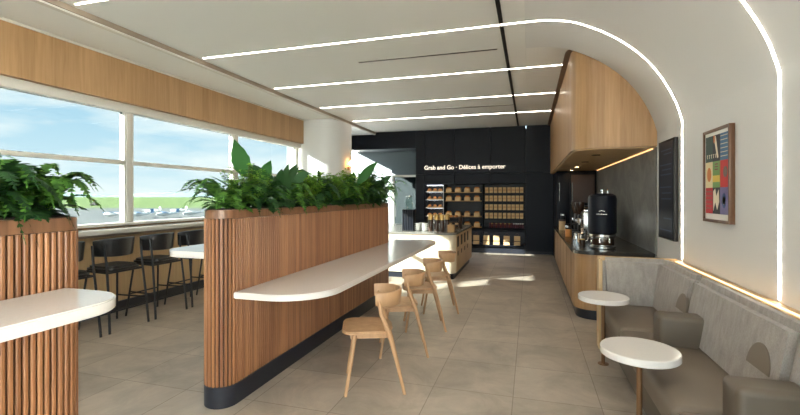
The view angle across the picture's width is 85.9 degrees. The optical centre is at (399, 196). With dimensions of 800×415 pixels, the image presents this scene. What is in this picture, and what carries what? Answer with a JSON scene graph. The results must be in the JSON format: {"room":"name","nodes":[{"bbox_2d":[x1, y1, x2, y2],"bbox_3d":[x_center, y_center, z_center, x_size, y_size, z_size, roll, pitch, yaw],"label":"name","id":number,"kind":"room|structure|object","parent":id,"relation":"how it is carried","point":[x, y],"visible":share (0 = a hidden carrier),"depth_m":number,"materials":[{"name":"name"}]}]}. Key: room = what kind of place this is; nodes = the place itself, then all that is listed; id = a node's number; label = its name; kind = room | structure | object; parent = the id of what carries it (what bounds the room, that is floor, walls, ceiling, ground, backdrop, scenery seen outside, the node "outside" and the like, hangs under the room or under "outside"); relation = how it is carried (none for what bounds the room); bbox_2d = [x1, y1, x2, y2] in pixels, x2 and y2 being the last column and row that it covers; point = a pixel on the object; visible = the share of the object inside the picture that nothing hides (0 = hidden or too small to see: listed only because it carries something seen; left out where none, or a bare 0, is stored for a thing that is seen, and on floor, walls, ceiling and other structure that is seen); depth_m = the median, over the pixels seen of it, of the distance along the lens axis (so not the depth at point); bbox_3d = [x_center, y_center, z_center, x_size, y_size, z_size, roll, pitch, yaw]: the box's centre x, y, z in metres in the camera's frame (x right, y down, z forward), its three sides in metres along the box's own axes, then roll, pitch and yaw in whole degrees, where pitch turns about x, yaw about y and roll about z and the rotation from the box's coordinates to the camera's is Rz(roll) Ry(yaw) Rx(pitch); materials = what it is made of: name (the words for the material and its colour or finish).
{"room":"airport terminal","nodes":[
{"label":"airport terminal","id":0,"kind":"room"},
{"bbox_2d":[76,220,203,300],"bbox_3d":[-3.940,0.930,5.109,0.300,1.100,15.500,0,0,17],"label":"wall","id":1,"kind":"structure","parent":0,"point":[124,277],"depth_m":5.84,"materials":[{"name":"brown wood"}]},
{"bbox_2d":[0,87,125,224],"bbox_3d":[-3.932,-0.385,4.636,0.090,1.438,2.108,0,0,17],"label":"window","id":2,"kind":"structure","parent":1,"relation":"in","point":[35,129],"depth_m":5.04,"materials":[{"name":"clear glass"}]},
{"bbox_2d":[126,112,131,221],"bbox_3d":[-3.628,-0.385,5.693,0.120,1.438,0.090,0,0,17],"label":"trim","id":3,"kind":"structure","parent":1,"relation":"attached to","point":[128,115],"depth_m":5.66,"materials":[{"name":"white metal"}]},
{"bbox_2d":[78,221,203,238],"bbox_3d":[-4.077,0.438,3.583,0.320,0.085,12.500,0,0,17],"label":"ledge","id":4,"kind":"object","parent":1,"relation":"attached to","point":[115,231],"visible":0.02,"depth_m":5.50,"materials":[{"name":"white stone"}]},
{"bbox_2d":[77,217,204,228],"bbox_3d":[-4.159,0.352,3.764,0.220,0.035,12.800,0,0,17],"label":"trim","id":5,"kind":"structure","parent":1,"relation":"on","point":[195,218],"depth_m":5.66,"materials":[{"name":"white paint"}]},
{"bbox_2d":[81,279,203,321],"bbox_3d":[-4.216,1.415,3.625,0.030,0.130,12.500,0,0,17],"label":"baseboard","id":6,"kind":"structure","parent":1,"relation":"attached to","point":[133,300],"depth_m":6.03,"materials":[{"name":"black"}]},
{"bbox_2d":[132,114,233,221],"bbox_3d":[-3.302,-0.385,6.718,0.090,1.438,2.058,0,0,17],"label":"window","id":7,"kind":"structure","parent":1,"relation":"in","point":[166,155],"depth_m":6.42,"materials":[{"name":"clear glass"}]},
{"bbox_2d":[238,136,295,206],"bbox_3d":[-2.680,-0.385,8.776,0.090,1.438,2.058,0,0,17],"label":"window","id":8,"kind":"structure","parent":1,"relation":"in","point":[260,153],"depth_m":8.80,"materials":[{"name":"clear glass"}]},
{"bbox_2d":[0,0,375,135],"bbox_3d":[-3.486,-1.940,4.971,1.149,0.360,15.500,0,0,17],"label":"ceiling","id":9,"kind":"structure","parent":0,"point":[26,12],"depth_m":5.18,"materials":[{"name":"white paint"}]},
{"bbox_2d":[59,0,568,131],"bbox_3d":[-0.087,-1.970,3.944,5.950,0.300,15.500,0,0,17],"label":"ceiling","id":10,"kind":"structure","parent":0,"point":[200,29],"depth_m":5.43,"materials":[{"name":"white paint"}]},
{"bbox_2d":[274,65,557,88],"bbox_3d":[0.085,-1.820,6.587,4.590,0.008,0.018,0,0,17],"label":"recessed light","id":11,"kind":"object","parent":10,"relation":"in","point":[550,65],"visible":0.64,"depth_m":6.51,"materials":[{"name":"white plastic"}]},
{"bbox_2d":[358,48,497,62],"bbox_3d":[0.319,-1.818,5.566,1.850,0.008,0.060,0,0,17],"label":"air slot","id":12,"kind":"object","parent":10,"relation":"attached to","point":[492,48],"visible":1,"depth_m":5.54,"materials":[{"name":"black metal"}]},
{"bbox_2d":[75,0,780,299],"bbox_3d":[-0.438,-0.615,3.277,5.504,2.419,0.018,0,0,17],"label":"linear light","id":13,"kind":"object","parent":10,"relation":"attached to","point":[742,1],"visible":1,"depth_m":2.48,"materials":[{"name":"white plastic"}]},
{"bbox_2d":[326,92,554,107],"bbox_3d":[0.565,-1.820,8.176,4.590,0.008,0.018,0,0,17],"label":"recessed light","id":14,"kind":"object","parent":10,"relation":"in","point":[554,92],"visible":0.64,"depth_m":8.13,"materials":[{"name":"white plastic"}]},
{"bbox_2d":[203,20,682,258],"bbox_3d":[0.042,-0.615,4.866,5.504,2.419,0.018,0,0,17],"label":"linear light","id":15,"kind":"object","parent":10,"relation":"attached to","point":[537,20],"visible":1,"depth_m":4.24,"materials":[{"name":"white plastic"}]},
{"bbox_2d":[420,104,513,110],"bbox_3d":[1.336,-1.818,8.790,1.910,0.008,0.060,0,0,17],"label":"air slot","id":16,"kind":"object","parent":10,"relation":"attached to","point":[510,104],"visible":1,"depth_m":8.76,"materials":[{"name":"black metal"}]},
{"bbox_2d":[495,0,502,23],"bbox_3d":[0.102,-1.815,1.338,0.040,0.013,6.620,0,0,17],"label":"ceiling track","id":17,"kind":"object","parent":10,"relation":"attached to","point":[497,2],"visible":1,"depth_m":4.20,"materials":[{"name":"black metal"}]},
{"bbox_2d":[500,26,509,68],"bbox_3d":[1.314,-1.815,5.349,0.040,0.013,1.560,0,0,17],"label":"ceiling track","id":18,"kind":"object","parent":10,"relation":"attached to","point":[501,27],"visible":1,"depth_m":5.18,"materials":[{"name":"black metal"}]},
{"bbox_2d":[508,70,518,125],"bbox_3d":[2.302,-1.815,8.617,0.040,0.013,5.070,0,0,17],"label":"ceiling track","id":19,"kind":"object","parent":10,"relation":"attached to","point":[509,71],"visible":1,"depth_m":7.62,"materials":[{"name":"black metal"}]},
{"bbox_2d":[548,50,656,173],"bbox_3d":[3.322,-1.189,7.872,0.953,1.262,5.988,0,0,17],"label":"bulkhead","id":20,"kind":"object","parent":10,"relation":"attached to","point":[595,110],"visible":0.71,"depth_m":5.12,"materials":[{"name":"brown wood"}]},
{"bbox_2d":[299,119,351,181],"bbox_3d":[-1.861,-0.140,10.435,1.198,3.239,1.300,0,0,17],"label":"column","id":21,"kind":"structure","parent":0,"point":[326,148],"depth_m":9.82,"materials":[{"name":"white paint"}]},
{"bbox_2d":[30,0,375,134],"bbox_3d":[-2.929,-1.792,4.798,0.015,0.054,15.490,0,0,17],"label":"trim","id":22,"kind":"structure","parent":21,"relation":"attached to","point":[58,3],"depth_m":5.27,"materials":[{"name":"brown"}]},
{"bbox_2d":[78,252,645,414],"bbox_3d":[-0.399,1.540,1.792,8.600,0.120,23.200,0,0,17],"label":"floor","id":23,"kind":"structure","parent":0,"point":[517,343],"depth_m":3.79,"materials":[{"name":"tile"}]},
{"bbox_2d":[0,215,77,414],"bbox_3d":[-2.029,0.784,0.632,0.250,1.392,3.035,0,0,17],"label":"divider","id":24,"kind":"object","parent":23,"relation":"on","point":[39,371],"visible":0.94,"depth_m":1.83,"materials":[{"name":"brown wood"}]},
{"bbox_2d":[0,154,57,213],"bbox_3d":[-1.667,-0.047,1.798,0.356,0.274,0.452,0,0,-3],"label":"leafy plant","id":25,"kind":"object","parent":24,"relation":"in","point":[20,188],"visible":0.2,"depth_m":1.79,"materials":[{"name":"green plant"}]},
{"bbox_2d":[0,163,76,248],"bbox_3d":[-1.703,0.068,1.702,0.578,0.411,0.591,0,0,17],"label":"fern plant","id":26,"kind":"object","parent":24,"relation":"in","point":[6,175],"visible":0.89,"depth_m":1.70,"materials":[{"name":"green plant"}]},
{"bbox_2d":[0,202,86,222],"bbox_3d":[-1.621,0.080,1.874,0.448,0.119,0.395,0,0,-33],"label":"fern plant","id":27,"kind":"object","parent":24,"relation":"in","point":[44,213],"visible":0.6,"depth_m":1.82,"materials":[{"name":"green plant"}]},
{"bbox_2d":[32,169,65,209],"bbox_3d":[-1.624,-0.018,1.953,0.158,0.217,0.216,0,0,35],"label":"leafy plant","id":28,"kind":"object","parent":24,"relation":"in","point":[58,173],"visible":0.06,"depth_m":1.96,"materials":[{"name":"green plant"}]},
{"bbox_2d":[0,159,106,222],"bbox_3d":[-1.623,-0.024,1.881,0.551,0.268,0.460,0,0,-28],"label":"fern plant","id":29,"kind":"object","parent":24,"relation":"in","point":[63,183],"visible":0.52,"depth_m":1.88,"materials":[{"name":"green plant"}]},
{"bbox_2d":[0,288,115,342],"bbox_3d":[-1.710,0.445,0.527,0.419,0.070,2.820,0,0,17],"label":"countertop","id":30,"kind":"structure","parent":24,"relation":"attached to","point":[22,316],"depth_m":1.59,"materials":[{"name":"white stone"}]},
{"bbox_2d":[78,241,101,337],"bbox_3d":[-3.440,0.971,4.352,0.499,1.022,0.515,0,0,17],"label":"bar stool","id":31,"kind":"object","parent":23,"relation":"on","point":[82,274],"visible":0.26,"depth_m":4.48,"materials":[{"name":"black metal"}]},
{"bbox_2d":[78,236,149,334],"bbox_3d":[-3.269,0.971,4.916,0.499,1.022,0.515,0,0,17],"label":"bar stool","id":32,"kind":"object","parent":23,"relation":"on","point":[121,246],"visible":0.95,"depth_m":4.80,"materials":[{"name":"black metal"}]},
{"bbox_2d":[125,232,187,319],"bbox_3d":[-3.098,0.971,5.481,0.499,1.022,0.515,0,0,17],"label":"bar stool","id":33,"kind":"object","parent":23,"relation":"on","point":[162,241],"visible":0.88,"depth_m":5.34,"materials":[{"name":"black metal"}]},
{"bbox_2d":[164,229,203,306],"bbox_3d":[-2.928,0.971,6.046,0.499,1.022,0.515,0,0,17],"label":"bar stool","id":34,"kind":"object","parent":23,"relation":"on","point":[192,237],"visible":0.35,"depth_m":5.88,"materials":[{"name":"black metal"}]},
{"bbox_2d":[204,202,388,408],"bbox_3d":[-0.787,0.784,4.740,0.250,1.392,3.660,0,0,17],"label":"divider","id":35,"kind":"object","parent":23,"relation":"on","point":[248,343],"visible":0.81,"depth_m":3.43,"materials":[{"name":"brown wood"}]},
{"bbox_2d":[169,244,203,258],"bbox_3d":[-1.135,0.445,4.835,0.469,0.070,3.400,0,0,17],"label":"countertop","id":36,"kind":"structure","parent":35,"relation":"attached to","point":[193,251],"depth_m":3.23,"materials":[{"name":"white stone"}]},
{"bbox_2d":[193,199,256,214],"bbox_3d":[-1.298,0.075,3.230,0.455,0.114,0.419,0,0,-17],"label":"fern plant","id":37,"kind":"object","parent":35,"relation":"in","point":[243,205],"visible":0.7,"depth_m":3.12,"materials":[{"name":"green plant"}]},
{"bbox_2d":[175,178,275,211],"bbox_3d":[-1.260,-0.006,3.183,0.674,0.250,0.710,0,0,-11],"label":"fern plant","id":38,"kind":"object","parent":35,"relation":"in","point":[213,188],"visible":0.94,"depth_m":3.04,"materials":[{"name":"green plant"}]},
{"bbox_2d":[211,139,271,206],"bbox_3d":[-1.286,-0.179,3.485,0.461,0.543,0.210,0,0,-36],"label":"plant","id":39,"kind":"object","parent":35,"relation":"in","point":[240,158],"visible":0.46,"depth_m":3.41,"materials":[{"name":"green plant"}]},
{"bbox_2d":[219,163,272,205],"bbox_3d":[-1.204,-0.087,3.384,0.415,0.354,0.426,0,0,-12],"label":"leafy plant","id":40,"kind":"object","parent":35,"relation":"in","point":[242,180],"visible":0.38,"depth_m":3.31,"materials":[{"name":"green plant"}]},
{"bbox_2d":[226,180,296,217],"bbox_3d":[-1.154,0.066,3.461,0.659,0.412,0.543,0,0,35],"label":"fern plant","id":41,"kind":"object","parent":35,"relation":"in","point":[267,190],"visible":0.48,"depth_m":3.37,"materials":[{"name":"green plant"}]},
{"bbox_2d":[248,199,293,213],"bbox_3d":[-1.092,0.080,3.567,0.478,0.122,0.435,0,0,8],"label":"fern plant","id":42,"kind":"object","parent":35,"relation":"in","point":[280,202],"visible":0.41,"depth_m":3.49,"materials":[{"name":"green plant"}]},
{"bbox_2d":[250,163,309,199],"bbox_3d":[-1.062,-0.105,3.793,0.534,0.395,0.403,0,0,-10],"label":"plant","id":43,"kind":"object","parent":35,"relation":"in","point":[286,176],"visible":0.38,"depth_m":3.78,"materials":[{"name":"green plant"}]},
{"bbox_2d":[269,178,320,213],"bbox_3d":[-1.033,0.027,3.915,0.660,0.401,0.632,0,0,14],"label":"fern plant","id":44,"kind":"object","parent":35,"relation":"in","point":[297,193],"visible":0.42,"depth_m":3.75,"materials":[{"name":"green plant"}]},
{"bbox_2d":[295,171,325,204],"bbox_3d":[-0.966,-0.081,4.153,0.525,0.341,0.599,0,0,-16],"label":"leafy plant","id":45,"kind":"object","parent":35,"relation":"in","point":[310,181],"visible":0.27,"depth_m":4.10,"materials":[{"name":"green plant"}]},
{"bbox_2d":[298,199,333,209],"bbox_3d":[-0.906,0.086,4.340,0.434,0.141,0.443,0,0,-40],"label":"fern plant","id":46,"kind":"object","parent":35,"relation":"in","point":[312,202],"visible":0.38,"depth_m":4.23,"materials":[{"name":"green plant"}]},
{"bbox_2d":[301,179,341,211],"bbox_3d":[-0.868,0.029,4.339,0.588,0.426,0.773,0,0,-11],"label":"fern plant","id":47,"kind":"object","parent":35,"relation":"in","point":[324,191],"visible":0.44,"depth_m":4.21,"materials":[{"name":"green plant"}]},
{"bbox_2d":[307,172,352,200],"bbox_3d":[-0.797,-0.090,4.709,0.481,0.360,0.709,0,0,13],"label":"leafy plant","id":48,"kind":"object","parent":35,"relation":"in","point":[326,176],"visible":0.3,"depth_m":4.62,"materials":[{"name":"green plant"}]},
{"bbox_2d":[234,239,435,301],"bbox_3d":[-0.396,0.729,4.910,0.880,0.102,4.030,0,0,17],"label":"countertop","id":49,"kind":"structure","parent":35,"relation":"attached to","point":[330,278],"depth_m":3.69,"materials":[{"name":"white stone"}]},
{"bbox_2d":[317,178,369,209],"bbox_3d":[-0.678,-0.021,4.973,0.685,0.410,0.749,0,0,19],"label":"fern plant","id":50,"kind":"object","parent":35,"relation":"in","point":[347,192],"visible":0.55,"depth_m":4.88,"materials":[{"name":"green plant"}]},
{"bbox_2d":[339,198,364,204],"bbox_3d":[-0.660,0.076,5.093,0.450,0.126,0.528,0,0,17],"label":"fern plant","id":51,"kind":"object","parent":35,"relation":"in","point":[349,201],"visible":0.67,"depth_m":4.99,"materials":[{"name":"green plant"}]},
{"bbox_2d":[334,168,374,200],"bbox_3d":[-0.602,-0.131,5.379,0.560,0.441,0.644,0,0,43],"label":"leafy plant","id":52,"kind":"object","parent":35,"relation":"in","point":[345,176],"visible":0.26,"depth_m":5.30,"materials":[{"name":"green plant"}]},
{"bbox_2d":[333,161,377,191],"bbox_3d":[-0.593,-0.164,5.146,0.572,0.513,0.309,0,0,27],"label":"plant","id":53,"kind":"object","parent":35,"relation":"in","point":[366,173],"visible":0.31,"depth_m":5.14,"materials":[{"name":"green plant"}]},
{"bbox_2d":[347,173,391,198],"bbox_3d":[-0.426,-0.121,5.932,0.634,0.427,0.319,0,0,17],"label":"plant","id":54,"kind":"object","parent":35,"relation":"in","point":[385,179],"visible":0.13,"depth_m":5.89,"materials":[{"name":"green plant"}]},
{"bbox_2d":[356,170,389,199],"bbox_3d":[-0.418,-0.162,5.927,0.704,0.504,0.596,0,0,-41],"label":"leafy plant","id":55,"kind":"object","parent":35,"relation":"in","point":[374,176],"visible":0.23,"depth_m":5.84,"materials":[{"name":"green plant"}]},
{"bbox_2d":[361,180,386,205],"bbox_3d":[-0.514,-0.032,5.614,0.702,0.368,0.695,0,0,45],"label":"fern plant","id":56,"kind":"object","parent":35,"relation":"in","point":[374,189],"visible":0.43,"depth_m":5.44,"materials":[{"name":"green plant"}]},
{"bbox_2d":[364,198,385,207],"bbox_3d":[-0.408,0.082,5.887,0.425,0.136,0.440,0,0,-20],"label":"fern plant","id":57,"kind":"object","parent":35,"relation":"in","point":[377,201],"visible":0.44,"depth_m":5.77,"materials":[{"name":"green plant"}]},
{"bbox_2d":[377,180,405,206],"bbox_3d":[-0.327,-0.007,6.294,0.806,0.469,0.769,0,0,34],"label":"fern plant","id":58,"kind":"object","parent":35,"relation":"in","point":[389,187],"visible":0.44,"depth_m":6.20,"materials":[{"name":"green plant"}]},
{"bbox_2d":[342,283,405,396],"bbox_3d":[-0.212,1.101,3.409,0.481,0.763,0.453,0,0,-5],"label":"dining chair","id":59,"kind":"object","parent":23,"relation":"on","point":[386,294],"visible":1,"depth_m":3.25,"materials":[{"name":"brown wood"}]},
{"bbox_2d":[377,268,428,358],"bbox_3d":[0.018,1.101,4.154,0.481,0.763,0.453,0,0,-3],"label":"dining chair","id":60,"kind":"object","parent":23,"relation":"on","point":[412,277],"visible":0.73,"depth_m":3.98,"materials":[{"name":"brown wood"}]},
{"bbox_2d":[402,258,446,332],"bbox_3d":[0.266,1.101,4.905,0.481,0.763,0.453,0,0,-2],"label":"dining chair","id":61,"kind":"object","parent":23,"relation":"on","point":[430,264],"visible":0.83,"depth_m":4.74,"materials":[{"name":"brown wood"}]},
{"bbox_2d":[389,223,472,279],"bbox_3d":[0.293,1.062,8.959,2.135,0.835,2.340,0,0,17],"label":"kitchen island","id":62,"kind":"object","parent":23,"relation":"on","point":[460,241],"visible":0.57,"depth_m":7.81,"materials":[{"name":"white"}]},
{"bbox_2d":[389,223,472,234],"bbox_3d":[0.293,0.662,8.959,2.135,0.035,2.340,0,0,17],"label":"island countertop","id":63,"kind":"structure","parent":62,"relation":"on","point":[394,228],"depth_m":7.93,"materials":[{"name":"white stone"}]},
{"bbox_2d":[402,209,415,230],"bbox_3d":[0.169,0.445,8.197,0.220,0.400,0.190,0,0,17],"label":"stand","id":64,"kind":"object","parent":63,"relation":"on","point":[408,215],"visible":0.93,"depth_m":8.12,"materials":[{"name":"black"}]},
{"bbox_2d":[428,214,432,230],"bbox_3d":[0.571,0.487,8.039,0.094,0.315,0.094,0,0,17],"label":"lidded jar","id":65,"kind":"object","parent":63,"relation":"on","point":[430,216],"visible":0.99,"depth_m":8.00,"materials":[{"name":"brown"}]},
{"bbox_2d":[434,214,438,230],"bbox_3d":[0.682,0.487,8.026,0.094,0.315,0.094,0,0,17],"label":"lidded jar","id":66,"kind":"object","parent":63,"relation":"on","point":[436,216],"visible":0.98,"depth_m":7.99,"materials":[{"name":"brown"}]},
{"bbox_2d":[439,214,443,231],"bbox_3d":[0.776,0.487,7.956,0.094,0.315,0.094,0,0,17],"label":"lidded jar","id":67,"kind":"object","parent":63,"relation":"on","point":[441,216],"visible":1,"depth_m":7.92,"materials":[{"name":"brown"}]},
{"bbox_2d":[444,216,461,228],"bbox_3d":[1.044,0.525,8.773,0.400,0.240,0.400,0,0,17],"label":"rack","id":68,"kind":"object","parent":63,"relation":"on","point":[459,221],"visible":0.58,"depth_m":8.60,"materials":[{"name":"brown metal"}]},
{"bbox_2d":[421,250,458,313],"bbox_3d":[0.505,1.101,5.626,0.481,0.763,0.453,0,0,0],"label":"dining chair","id":69,"kind":"object","parent":23,"relation":"on","point":[446,255],"visible":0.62,"depth_m":5.46,"materials":[{"name":"brown wood"}]},
{"bbox_2d":[425,184,525,253],"bbox_3d":[2.024,0.575,11.671,2.670,1.810,0.575,0,0,17],"label":"wall shelving","id":70,"kind":"object","parent":23,"relation":"on","point":[453,206],"visible":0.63,"depth_m":11.74,"materials":[{"name":"black metal"}]},
{"bbox_2d":[553,171,595,260],"bbox_3d":[4.021,0.465,9.984,0.800,2.030,1.519,0,0,17],"label":"tall cabinet","id":71,"kind":"object","parent":23,"relation":"on","point":[568,186],"visible":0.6,"depth_m":9.34,"materials":[{"name":"black"}]},
{"bbox_2d":[578,291,629,365],"bbox_3d":[1.797,1.178,3.803,0.416,0.604,0.416,0,0,17],"label":"side table","id":72,"kind":"object","parent":23,"relation":"on","point":[603,298],"visible":1,"depth_m":3.77,"materials":[{"name":"white stone"}]},
{"bbox_2d":[554,226,654,319],"bbox_3d":[3.129,1.065,7.143,0.866,0.830,4.475,0,0,17],"label":"counter","id":73,"kind":"object","parent":23,"relation":"on","point":[576,264],"depth_m":5.27,"materials":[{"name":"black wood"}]},
{"bbox_2d":[571,202,577,230],"bbox_3d":[3.197,0.372,7.861,0.190,0.555,0.160,0,0,17],"label":"coffee grinder","id":74,"kind":"object","parent":73,"relation":"on","point":[572,203],"visible":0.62,"depth_m":7.82,"materials":[{"name":"black"}]},
{"bbox_2d":[572,202,584,233],"bbox_3d":[3.086,0.372,7.425,0.190,0.555,0.160,0,0,17],"label":"coffee grinder","id":75,"kind":"object","parent":73,"relation":"on","point":[578,205],"visible":0.63,"depth_m":7.37,"materials":[{"name":"black"}]},
{"bbox_2d":[570,205,587,228],"bbox_3d":[3.763,0.420,8.767,0.530,0.460,0.539,0,0,17],"label":"oven","id":76,"kind":"object","parent":73,"relation":"on","point":[585,207],"visible":0.13,"depth_m":8.66,"materials":[{"name":"black metal"}]},
{"bbox_2d":[571,209,588,235],"bbox_3d":[2.920,0.427,6.639,0.512,0.445,0.400,0,0,17],"label":"espresso machine","id":77,"kind":"object","parent":73,"relation":"on","point":[583,221],"visible":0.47,"depth_m":6.49,"materials":[{"name":"silver metal"}]},
{"bbox_2d":[588,189,616,248],"bbox_3d":[2.545,0.280,5.412,0.330,0.740,0.335,0,0,17],"label":"coffee brewer","id":78,"kind":"object","parent":73,"relation":"on","point":[602,207],"visible":1,"depth_m":5.29,"materials":[{"name":"black metal"}]},
{"bbox_2d":[554,226,654,256],"bbox_3d":[3.129,0.670,7.143,0.866,0.040,4.475,0,0,17],"label":"countertop","id":79,"kind":"structure","parent":73,"relation":"on","point":[623,247],"depth_m":5.27,"materials":[{"name":"black stone"}]},
{"bbox_2d":[600,337,681,414],"bbox_3d":[1.384,1.178,2.486,0.416,0.604,0.416,0,0,17],"label":"side table","id":80,"kind":"object","parent":23,"relation":"on","point":[640,353],"visible":1,"depth_m":2.45,"materials":[{"name":"white stone"}]},
{"bbox_2d":[597,256,799,414],"bbox_3d":[1.559,1.038,1.670,0.738,0.885,5.300,0,0,17],"label":"banquette","id":81,"kind":"object","parent":23,"relation":"on","point":[740,351],"visible":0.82,"depth_m":2.59,"materials":[{"name":"grey fabric"}]},
{"bbox_2d":[605,305,656,336],"bbox_3d":[2.153,1.110,3.726,0.635,0.160,0.940,0,0,17],"label":"seat cushion","id":82,"kind":"object","parent":81,"relation":"on","point":[618,319],"depth_m":3.67,"materials":[{"name":"brown leather"}]},
{"bbox_2d":[602,257,663,306],"bbox_3d":[2.247,0.828,4.111,0.578,0.465,0.159,0,0,17],"label":"cushion","id":83,"kind":"object","parent":81,"relation":"on","point":[637,278],"depth_m":4.08,"materials":[{"name":"grey fabric"}]},
{"bbox_2d":[620,330,728,414],"bbox_3d":[1.825,1.110,2.640,0.635,0.160,1.310,0,0,17],"label":"seat cushion","id":84,"kind":"object","parent":81,"relation":"on","point":[695,386],"depth_m":2.41,"materials":[{"name":"brown leather"}]},
{"bbox_2d":[653,260,701,312],"bbox_3d":[2.341,0.828,3.646,0.188,0.465,0.905,0,0,17],"label":"cushion","id":85,"kind":"object","parent":81,"relation":"on","point":[673,282],"depth_m":3.62,"materials":[{"name":"grey fabric"}]},
{"bbox_2d":[675,261,799,316],"bbox_3d":[1.919,0.608,1.823,0.020,0.004,4.600,0,0,17],"label":"light","id":86,"kind":"object","parent":81,"relation":"on","point":[739,289],"visible":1,"depth_m":2.71,"materials":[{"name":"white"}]},
{"bbox_2d":[688,277,799,380],"bbox_3d":[2.020,0.828,2.584,0.188,0.465,1.295,0,0,17],"label":"cushion","id":87,"kind":"object","parent":81,"relation":"on","point":[739,333],"depth_m":2.42,"materials":[{"name":"grey fabric"}]},
{"bbox_2d":[791,343,799,385],"bbox_3d":[1.612,0.828,1.236,0.188,0.465,1.500,0,0,17],"label":"cushion","id":88,"kind":"object","parent":81,"relation":"on","point":[795,381],"depth_m":1.91,"materials":[{"name":"grey fabric"}]},
{"bbox_2d":[352,131,415,151],"bbox_3d":[-0.622,-1.590,12.489,2.380,0.500,0.550,0,0,17],"label":"wall","id":89,"kind":"structure","parent":0,"point":[399,140],"depth_m":12.16,"materials":[{"name":"black paint"}]},
{"bbox_2d":[357,151,415,222],"bbox_3d":[-0.246,-0.170,13.734,2.380,3.300,0.150,0,0,17],"label":"wall","id":90,"kind":"structure","parent":0,"point":[403,162],"depth_m":13.68,"materials":[{"name":"grey paint"}]},
{"bbox_2d":[416,130,427,222],"bbox_3d":[0.632,-0.210,12.110,0.232,3.220,0.550,0,0,17],"label":"wall","id":91,"kind":"structure","parent":0,"point":[420,186],"depth_m":11.85,"materials":[{"name":"black"}]},
{"bbox_2d":[424,173,525,184],"bbox_3d":[2.029,-0.471,11.688,2.672,0.262,0.550,0,0,17],"label":"wall","id":92,"kind":"structure","parent":0,"point":[498,178],"depth_m":11.41,"materials":[{"name":"black paint"}]},
{"bbox_2d":[424,125,552,251],"bbox_3d":[2.436,-0.210,11.565,3.522,3.220,0.550,0,0,17],"label":"wall","id":93,"kind":"structure","parent":0,"point":[539,186],"depth_m":11.13,"materials":[{"name":"black paint"}]},
{"bbox_2d":[424,165,504,169],"bbox_3d":[1.705,-0.771,11.488,2.164,0.146,0.016,0,0,17],"label":"wall sign","id":94,"kind":"object","parent":93,"relation":"attached to","point":[464,167],"visible":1,"depth_m":11.47,"materials":[{"name":"beige"}]},
{"bbox_2d":[472,246,552,254],"bbox_3d":[2.631,1.405,11.537,4.400,0.150,0.510,0,0,17],"label":"baseboard","id":95,"kind":"structure","parent":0,"point":[526,252],"depth_m":11.13,"materials":[{"name":"black"}]},
{"bbox_2d":[524,0,799,310],"bbox_3d":[1.031,-0.320,0.472,1.800,3.600,9.500,0,0,17],"label":"wall","id":96,"kind":"structure","parent":0,"point":[717,64],"depth_m":3.11,"materials":[{"name":"white paint"}]},
{"bbox_2d":[659,137,677,241],"bbox_3d":[2.753,-0.070,4.423,0.046,1.020,0.524,0,0,17],"label":"wall screen","id":97,"kind":"object","parent":96,"relation":"attached to","point":[668,149],"visible":1,"depth_m":4.33,"materials":[{"name":"black glass"}]},
{"bbox_2d":[703,123,734,224],"bbox_3d":[2.406,-0.160,3.256,0.036,0.716,0.486,0,0,17],"label":"framed artwork","id":98,"kind":"object","parent":96,"relation":"attached to","point":[719,142],"visible":1,"depth_m":3.20,"materials":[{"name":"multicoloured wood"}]},
{"bbox_2d":[706,131,727,214],"bbox_3d":[2.398,-0.168,3.258,0.005,0.600,0.407,0,0,17],"label":"art","id":99,"kind":"object","parent":98,"relation":"attached to","point":[716,142],"depth_m":3.24,"materials":[{"name":"multicoloured paper"}]},
{"bbox_3d":[3.958,-0.320,7.684,0.370,3.600,5.999,0,0,17],"label":"wall","id":100,"kind":"structure","parent":0,"visible":0},
{"bbox_2d":[597,147,656,256],"bbox_3d":[3.555,0.060,7.023,0.018,1.240,4.497,0,0,17],"label":"backsplash","id":101,"kind":"structure","parent":100,"relation":"attached to","point":[633,181],"depth_m":5.80,"materials":[{"name":"grey stone"}]},
{"bbox_3d":[0.675,-0.170,12.599,0.060,3.300,1.490,0,0,17],"label":"wall","id":102,"kind":"structure","parent":0,"visible":0},
{"bbox_2d":[392,175,415,223],"bbox_3d":[0.138,0.435,12.222,0.750,2.090,0.102,0,0,17],"label":"door","id":103,"kind":"structure","parent":102,"relation":"in","point":[403,202],"depth_m":12.25,"materials":[{"name":"clear glass"}]},
{"bbox_3d":[-3.940,-1.665,5.109,0.300,0.910,15.500,0,0,17],"label":"wall","id":104,"kind":"structure","parent":0,"visible":0},
{"bbox_2d":[0,75,300,147],"bbox_3d":[-4.197,-1.157,3.776,0.140,0.105,12.800,0,0,17],"label":"trim","id":105,"kind":"structure","parent":104,"relation":"attached to","point":[5,82],"depth_m":5.54,"materials":[{"name":"white metal"}]},
{"bbox_2d":[0,20,303,143],"bbox_3d":[-4.120,-1.472,3.753,0.120,0.525,12.800,0,0,17],"label":"wood wall panel","id":106,"kind":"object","parent":104,"relation":"attached to","point":[26,54],"depth_m":5.48,"materials":[{"name":"brown wood"}]},
{"bbox_2d":[0,16,303,120],"bbox_3d":[-4.118,-1.748,3.752,0.145,0.025,12.800,0,0,17],"label":"trim","id":107,"kind":"structure","parent":104,"relation":"attached to","point":[1,18],"depth_m":5.42,"materials":[{"name":"white metal"}]},
{"label":"outside","id":108,"kind":"structure","parent":0,"visible":0},
{"bbox_3d":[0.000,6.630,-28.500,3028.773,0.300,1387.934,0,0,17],"label":"ground","id":109,"kind":"structure","parent":108,"visible":0},
{"bbox_2d":[352,152,356,176],"bbox_3d":[-5.014,1.180,29.201,11.500,10.600,7.000,0,0,17],"label":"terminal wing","id":110,"kind":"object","parent":109,"relation":"on","point":[354,155],"visible":0.02,"depth_m":24.82,"materials":[{"name":"white paint"}]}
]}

